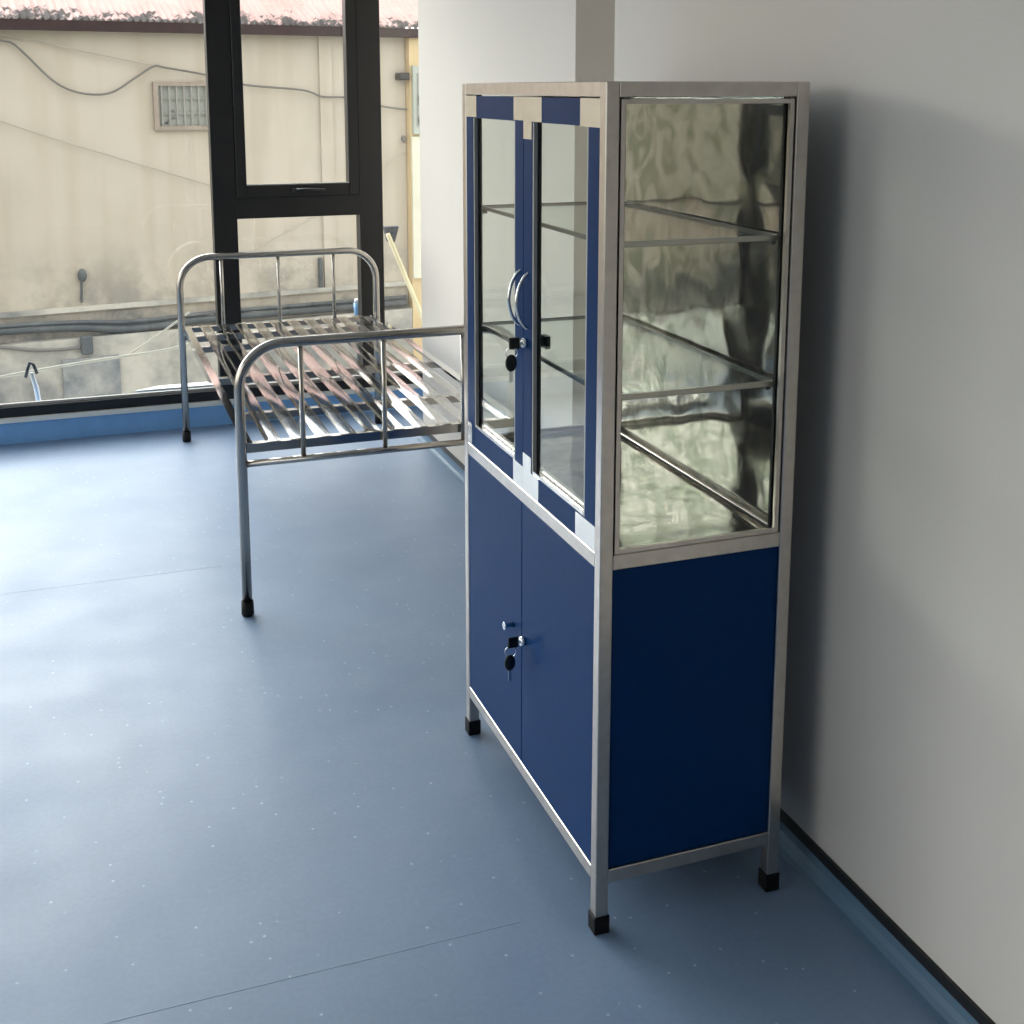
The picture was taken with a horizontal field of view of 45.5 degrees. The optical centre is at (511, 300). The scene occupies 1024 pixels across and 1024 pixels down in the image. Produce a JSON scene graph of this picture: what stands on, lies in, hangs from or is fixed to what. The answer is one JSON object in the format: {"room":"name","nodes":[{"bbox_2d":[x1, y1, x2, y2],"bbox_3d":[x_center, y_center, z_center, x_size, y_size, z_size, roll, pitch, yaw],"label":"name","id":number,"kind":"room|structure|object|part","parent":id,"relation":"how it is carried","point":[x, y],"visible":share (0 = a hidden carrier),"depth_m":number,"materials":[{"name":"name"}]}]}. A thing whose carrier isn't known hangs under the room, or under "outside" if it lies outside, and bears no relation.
{"room":"hospital room","nodes":[
{"label":"hospital room","id":0,"kind":"room"},
{"bbox_2d":[0,388,422,444],"bbox_3d":[-2.927,0.630,5.351,5.500,0.100,0.140,-4,11,-20],"label":"baseboard","id":1,"kind":"structure","parent":0,"point":[80,427],"depth_m":5.67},
{"bbox_2d":[0,384,419,423],"bbox_3d":[-2.905,0.581,5.280,5.500,0.022,0.032,-4,11,-20],"label":"trim","id":2,"kind":"structure","parent":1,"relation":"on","point":[413,386],"depth_m":5.68,"materials":[{"name":"metal"}]},
{"bbox_2d":[0,407,938,1023],"bbox_3d":[-1.345,1.488,1.073,5.900,0.121,9.420,-4,11,-20],"label":"floor","id":3,"kind":"structure","parent":0,"point":[200,798],"depth_m":2.75,"materials":[{"name":"blue plastic"}]},
{"bbox_2d":[176,247,513,616],"bbox_3d":[-0.724,0.355,4.727,0.934,0.857,2.017,-4,11,-20],"label":"hospital bed","id":4,"kind":"object","parent":3,"relation":"on","point":[236,416],"visible":0.94,"depth_m":4.18,"materials":[{"name":"metal"}]},
{"bbox_3d":[-1.124,0.288,4.568,0.028,0.030,1.938,-4,11,-20],"label":"rail","id":5,"kind":"part","parent":4,"relation":"part of","materials":[{"name":"silver metal"}]},
{"bbox_3d":[-1.062,0.185,5.641,0.925,0.837,0.031,-4,11,-20],"label":"frame","id":6,"kind":"part","parent":4,"relation":"part of","materials":[{"name":"metal"}]},
{"bbox_3d":[-1.051,0.111,5.598,0.875,0.028,0.028,-4,11,-20],"label":"rail","id":7,"kind":"part","parent":4,"relation":"part of","materials":[{"name":"metal"}]},
{"bbox_3d":[-0.387,0.466,3.803,0.875,0.021,0.021,-4,11,-20],"label":"rail","id":8,"kind":"part","parent":4,"relation":"part of","materials":[{"name":"metal"}]},
{"bbox_3d":[-0.387,0.505,3.809,0.925,0.837,0.031,-4,11,-20],"label":"frame","id":9,"kind":"part","parent":4,"relation":"part of","materials":[{"name":"metal"}]},
{"bbox_3d":[-0.398,0.419,3.825,0.875,0.028,0.028,-4,11,-20],"label":"rail","id":10,"kind":"part","parent":4,"relation":"part of","materials":[{"name":"metal"}]},
{"bbox_3d":[-0.324,0.238,4.854,0.028,0.030,1.938,-4,11,-20],"label":"rail","id":11,"kind":"part","parent":4,"relation":"part of","materials":[{"name":"silver metal"}]},
{"bbox_2d":[462,81,809,935],"bbox_3d":[0.199,0.345,2.620,0.429,1.600,0.806,-4,11,-20],"label":"cabinet","id":12,"kind":"object","parent":3,"relation":"on","point":[637,554],"visible":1,"depth_m":2.39,"materials":[{"name":"metal"}]},
{"bbox_3d":[-0.098,0.287,2.918,0.026,1.588,0.026,-4,11,-20],"label":"leg","id":13,"kind":"part","parent":12,"relation":"part of","materials":[{"name":"metal"}]},
{"bbox_3d":[-0.031,-0.035,2.670,0.020,0.811,0.372,-4,11,-20],"label":"glass door","id":14,"kind":"part","parent":12,"relation":"part of","materials":[{"name":"clear glass"}]},
{"bbox_3d":[-0.034,0.690,2.800,0.018,0.596,0.363,-4,11,-20],"label":"door","id":15,"kind":"part","parent":12,"relation":"part of","materials":[{"name":"blue metal"}]},
{"bbox_3d":[-0.007,0.711,2.670,0.024,0.019,0.019,-4,11,-20],"label":"knob","id":16,"kind":"part","parent":12,"relation":"part of","materials":[{"name":"silver metal"}]},
{"bbox_2d":[504,636,519,680],"bbox_3d":[0.002,0.765,2.607,0.038,0.096,0.010,-4,11,-20],"label":"keys","id":17,"kind":"object","parent":12,"relation":"hanging from","point":[509,663],"visible":1,"depth_m":2.60,"materials":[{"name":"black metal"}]},
{"bbox_3d":[-0.005,0.801,2.610,0.007,0.026,0.002,-4,11,-20],"label":"spare key blade","id":18,"kind":"part","parent":17,"relation":"part of","materials":[{"name":"silver metal"}]},
{"bbox_2d":[505,337,521,381],"bbox_3d":[0.004,0.121,2.487,0.038,0.092,0.010,-4,11,-20],"label":"keys","id":19,"kind":"object","parent":12,"relation":"hanging from","point":[514,342],"visible":1,"depth_m":2.48,"materials":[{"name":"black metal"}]},
{"bbox_3d":[-0.002,0.155,2.490,0.007,0.026,0.002,-4,11,-20],"label":"spare key blade","id":20,"kind":"part","parent":19,"relation":"part of","materials":[{"name":"silver metal"}]},
{"bbox_3d":[0.005,-0.004,2.509,0.032,0.120,0.007,-4,11,-20],"label":"door handle","id":21,"kind":"part","parent":12,"relation":"part of","materials":[{"name":"silver metal"}]},
{"bbox_3d":[0.021,0.003,2.468,0.032,0.120,0.007,-4,11,-20],"label":"door handle","id":22,"kind":"part","parent":12,"relation":"part of","materials":[{"name":"silver metal"}]},
{"bbox_3d":[0.034,1.029,2.678,0.025,0.028,0.748,-4,11,-20],"label":"frame rail","id":23,"kind":"part","parent":12,"relation":"part of","materials":[{"name":"metal"}]},
{"bbox_3d":[0.034,0.412,2.571,0.025,0.028,0.748,-4,11,-20],"label":"frame rail","id":24,"kind":"part","parent":12,"relation":"part of","materials":[{"name":"metal"}]},
{"bbox_3d":[0.034,-0.420,2.425,0.025,0.026,0.748,-4,11,-20],"label":"frame rail","id":25,"kind":"part","parent":12,"relation":"part of","materials":[{"name":"metal"}]},
{"bbox_3d":[0.078,0.338,2.992,0.348,0.028,0.025,-4,11,-20],"label":"frame rail","id":26,"kind":"part","parent":12,"relation":"part of","materials":[{"name":"metal"}]},
{"bbox_3d":[0.094,0.750,2.454,0.018,0.596,0.379,-4,11,-20],"label":"door","id":27,"kind":"part","parent":12,"relation":"part of","materials":[{"name":"blue metal"}]},
{"bbox_3d":[0.096,0.026,2.324,0.020,0.811,0.372,-4,11,-20],"label":"glass door","id":28,"kind":"part","parent":12,"relation":"part of","materials":[{"name":"clear glass"}]},
{"bbox_3d":[0.166,0.412,2.201,0.026,1.588,0.026,-4,11,-20],"label":"leg","id":29,"kind":"part","parent":12,"relation":"part of","materials":[{"name":"metal"}]},
{"bbox_3d":[0.342,1.080,2.382,0.348,0.028,0.025,-4,11,-20],"label":"frame rail","id":30,"kind":"part","parent":12,"relation":"part of","materials":[{"name":"metal"}]},
{"bbox_3d":[0.343,0.772,2.325,0.348,0.598,0.006,-4,11,-20],"label":"panel","id":31,"kind":"part","parent":12,"relation":"part of","materials":[{"name":"blue metal"}]},
{"bbox_3d":[0.386,0.390,2.696,0.025,0.028,0.748,-4,11,-20],"label":"frame rail","id":32,"kind":"part","parent":12,"relation":"part of","materials":[{"name":"metal"}]},
{"bbox_3d":[0.342,0.463,2.275,0.348,0.028,0.025,-4,11,-20],"label":"frame rail","id":33,"kind":"part","parent":12,"relation":"part of","materials":[{"name":"metal"}]},
{"bbox_3d":[0.381,-0.026,2.622,0.003,0.817,0.748,-4,11,-20],"label":"mirror panel","id":34,"kind":"part","parent":12,"relation":"part of","materials":[{"name":"silver metal"}]},
{"bbox_3d":[0.342,-0.368,2.130,0.348,0.026,0.025,-4,11,-20],"label":"frame rail","id":35,"kind":"part","parent":12,"relation":"part of","materials":[{"name":"metal"}]},
{"bbox_3d":[0.518,0.390,2.327,0.026,1.588,0.026,-4,11,-20],"label":"leg","id":36,"kind":"part","parent":12,"relation":"part of","materials":[{"name":"metal"}]},
{"bbox_2d":[418,0,614,464],"bbox_3d":[0.031,-0.659,4.594,0.295,2.900,1.755,-4,11,-20],"label":"wall","id":37,"kind":"structure","parent":0,"point":[460,41],"depth_m":4.40,"materials":[{"name":"paint"}]},
{"bbox_2d":[417,435,464,486],"bbox_3d":[-0.122,0.751,4.783,0.032,0.058,1.755,-4,11,-20],"label":"baseboard","id":38,"kind":"structure","parent":37,"relation":"attached to","point":[443,455],"depth_m":5.21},
{"bbox_2d":[614,0,1023,1023],"bbox_3d":[1.616,0.068,0.426,0.600,2.900,6.260,-4,11,-20],"label":"wall","id":39,"kind":"structure","parent":0,"point":[903,755],"depth_m":2.15,"materials":[{"name":"paint"}]},
{"bbox_2d":[779,807,995,1023],"bbox_3d":[1.319,1.482,0.563,0.032,0.067,6.260,-4,11,-20],"label":"baseboard","id":40,"kind":"structure","parent":39,"relation":"attached to","point":[922,977],"depth_m":2.29,"materials":[{"name":"blue plastic"}]},
{"bbox_3d":[-2.924,-2.057,4.873,5.500,0.240,0.160,-4,11,-20],"label":"wall","id":41,"kind":"structure","parent":0,"visible":0},
{"bbox_2d":[0,30,218,417],"bbox_3d":[-2.287,-0.726,5.324,1.885,2.538,0.084,-4,11,-20],"label":"window","id":42,"kind":"structure","parent":41,"relation":"in","point":[68,405],"depth_m":5.64,"materials":[{"name":"black metal"}]},
{"bbox_2d":[202,0,384,398],"bbox_3d":[-1.013,-0.801,5.753,0.807,2.538,0.133,-4,11,-20],"label":"window","id":43,"kind":"structure","parent":41,"relation":"in","point":[361,195],"depth_m":5.76,"materials":[{"name":"black metal"}]},
{"bbox_3d":[-1.019,-1.244,5.683,0.580,1.518,0.072,-4,11,-20],"label":"sash","id":44,"kind":"part","parent":43,"relation":"part of","materials":[{"name":"black metal"}]},
{"bbox_3d":[-0.960,-0.519,5.769,0.157,0.025,0.035,-3,10,-14],"label":"handle","id":45,"kind":"part","parent":43,"relation":"part of","materials":[{"name":"black metal"}]},
{"bbox_2d":[387,370,422,385],"bbox_3d":[-0.488,-0.838,5.967,0.328,2.538,0.080,-4,11,-20],"label":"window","id":46,"kind":"structure","parent":41,"relation":"in","point":[400,375],"depth_m":6.13,"materials":[{"name":"black metal"}]},
{"bbox_3d":[-4.003,1.478,11.042,30.000,0.100,9.100,-4,11,-20],"label":"ground","id":47,"kind":"structure","parent":0,"visible":0},
{"bbox_2d":[0,0,417,403],"bbox_3d":[-7.419,-1.134,10.818,15.366,5.122,2.570,-5,11,-27],"label":"neighbouring building","id":48,"kind":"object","parent":47,"relation":"on","point":[66,209],"depth_m":11.68,"materials":[{"name":"paint"}]},
{"bbox_2d":[0,346,80,351],"bbox_3d":[-5.048,0.484,10.946,2.254,0.139,0.028,-5,11,-27],"label":"cable","id":49,"kind":"object","parent":48,"relation":"attached to","point":[1,347],"visible":1,"depth_m":11.30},
{"bbox_2d":[0,35,150,64],"bbox_3d":[-4.737,-2.259,10.727,3.044,0.363,0.012,-5,11,-27],"label":"cable","id":50,"kind":"object","parent":48,"relation":"attached to","point":[0,35],"visible":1,"depth_m":11.12,"materials":[{"name":"brown metal"}]},
{"bbox_2d":[80,281,82,302],"bbox_3d":[-4.056,-0.105,11.503,0.033,0.261,0.020,-5,11,-27],"label":"cable","id":51,"kind":"object","parent":48,"relation":"attached to","point":[81,283],"visible":1,"depth_m":11.50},
{"bbox_2d":[78,269,86,281],"bbox_3d":[-4.040,-0.233,11.478,0.081,0.126,0.041,-4,11,-20],"label":"wall outlet","id":52,"kind":"object","parent":48,"relation":"attached to","point":[82,275],"visible":1,"depth_m":11.46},
{"bbox_2d":[80,335,93,354],"bbox_3d":[-4.002,0.421,11.492,0.104,0.176,0.070,-5,11,-27],"label":"junction box","id":53,"kind":"object","parent":48,"relation":"attached to","point":[86,341],"visible":1,"depth_m":11.46,"materials":[{"name":"grey plastic"}]},
{"bbox_3d":[-3.983,0.928,11.614,0.520,0.786,0.030,-5,11,-27],"label":"dark panel","id":54,"kind":"part","parent":48,"relation":"part of","materials":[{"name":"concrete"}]},
{"bbox_2d":[0,120,209,185],"bbox_3d":[-4.329,-1.566,11.067,3.449,1.272,0.012,-5,11,-27],"label":"cable","id":55,"kind":"object","parent":48,"relation":"attached to","point":[0,120],"visible":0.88,"depth_m":11.38,"materials":[{"name":"brown metal"}]},
{"bbox_3d":[-3.088,-1.868,11.737,0.624,0.377,0.006,-5,11,-27],"label":"dim pane","id":56,"kind":"part","parent":48,"relation":"part of","materials":[{"name":"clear glass"}]},
{"bbox_2d":[0,298,406,334],"bbox_3d":[-4.989,0.345,11.045,8.710,0.182,0.090,-5,11,-27],"label":"pipe","id":57,"kind":"object","parent":48,"relation":"attached to","point":[154,325],"visible":0.84,"depth_m":11.86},
{"bbox_2d":[0,295,406,327],"bbox_3d":[-4.971,0.287,10.999,8.710,0.115,0.036,-5,11,-27],"label":"pipe","id":58,"kind":"object","parent":57,"relation":"on","point":[399,296],"visible":0.88,"depth_m":11.81,"materials":[{"name":"grey metal"}]},
{"bbox_2d":[0,39,406,109],"bbox_3d":[-3.584,-2.135,11.357,5.641,0.780,0.020,-5,11,-27],"label":"cable","id":59,"kind":"object","parent":48,"relation":"attached to","point":[1,40],"visible":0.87,"depth_m":11.43,"materials":[{"name":"black rubber"}]},
{"bbox_2d":[318,258,322,287],"bbox_3d":[-1.974,-0.284,12.586,0.041,0.306,0.041,0,10,3],"label":"conduit","id":60,"kind":"object","parent":48,"relation":"on","point":[320,269],"visible":1,"depth_m":12.57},
{"bbox_2d":[239,150,406,260],"bbox_3d":[-1.926,-0.972,12.464,1.871,1.076,0.012,-5,11,-27],"label":"cable","id":61,"kind":"object","parent":48,"relation":"attached to","point":[406,150],"visible":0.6,"depth_m":12.36,"materials":[{"name":"brown metal"}]},
{"bbox_3d":[-1.134,-2.314,12.633,0.113,0.078,0.140,-5,11,-27],"label":"wall bracket","id":62,"kind":"part","parent":48,"relation":"part of","materials":[{"name":"grey metal"}]},
{"bbox_2d":[401,136,406,141],"bbox_3d":[-1.134,-1.688,12.789,0.058,0.072,0.041,-4,11,-20],"label":"wall hook","id":63,"kind":"object","parent":48,"relation":"attached to","point":[403,138],"visible":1,"depth_m":12.77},
{"bbox_2d":[405,38,421,370],"bbox_3d":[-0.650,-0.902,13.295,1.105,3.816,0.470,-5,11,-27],"label":"house","id":64,"kind":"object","parent":47,"relation":"on","point":[411,44],"visible":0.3,"depth_m":12.83,"materials":[{"name":"beige paint"}]},
{"bbox_3d":[-0.610,-2.115,12.887,0.956,0.702,0.050,-5,11,-27],"label":"window panel","id":65,"kind":"part","parent":64,"relation":"part of","materials":[{"name":"clear glass"}]},
{"bbox_3d":[-2.490,0.717,6.078,7.200,0.120,0.880,-4,11,-20],"label":"ledge","id":66,"kind":"object","parent":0,"visible":0},
{"bbox_2d":[24,362,40,400],"bbox_3d":[-2.273,0.492,5.827,0.089,0.412,0.026,-4,11,-20],"label":"tap","id":67,"kind":"object","parent":66,"relation":"on","point":[33,379],"visible":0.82,"depth_m":5.80,"materials":[{"name":"plastic"}]},
{"bbox_3d":[-2.282,0.329,5.790,0.067,0.078,0.016,-4,11,-20],"label":"lever","id":68,"kind":"part","parent":67,"relation":"part of","materials":[{"name":"black plastic"}]},
{"bbox_2d":[135,382,209,392],"bbox_3d":[-1.566,0.542,5.961,0.520,0.265,0.070,-4,11,-20],"label":"board","id":69,"kind":"object","parent":66,"relation":"on","point":[198,384],"visible":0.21,"depth_m":5.90,"materials":[{"name":"white"}]},
{"bbox_2d":[353,315,359,374],"bbox_3d":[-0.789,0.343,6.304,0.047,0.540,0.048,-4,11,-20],"label":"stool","id":70,"kind":"object","parent":66,"relation":"on","point":[357,323],"visible":0.07,"depth_m":6.28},
{"bbox_2d":[353,298,357,315],"bbox_3d":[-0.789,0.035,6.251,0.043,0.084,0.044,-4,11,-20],"label":"bucket","id":71,"kind":"object","parent":70,"relation":"on","point":[355,303],"visible":0.5,"depth_m":6.23,"materials":[{"name":"blue plastic"}]},
{"bbox_2d":[383,226,421,320],"bbox_3d":[-0.517,0.049,6.849,0.392,0.939,0.082,-4,11,-20],"label":"broom","id":72,"kind":"object","parent":66,"relation":"on","point":[390,232],"visible":0.68,"depth_m":6.73,"materials":[{"name":"beige wood"}]},
{"label":"outside","id":73,"kind":"structure","parent":0,"visible":0},
{"bbox_2d":[0,322,245,378],"bbox_3d":[-2.362,0.331,6.431,1.924,0.296,0.066,-4,11,-21],"label":"rope","id":74,"kind":"object","parent":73,"point":[187,344],"visible":0.6,"depth_m":6.47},
{"bbox_2d":[128,312,189,353],"bbox_3d":[-1.915,0.183,6.607,0.349,0.220,0.012,-5,11,-26],"label":"rope","id":75,"kind":"object","parent":74,"relation":"attached to","point":[187,313],"visible":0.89,"depth_m":6.60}
]}

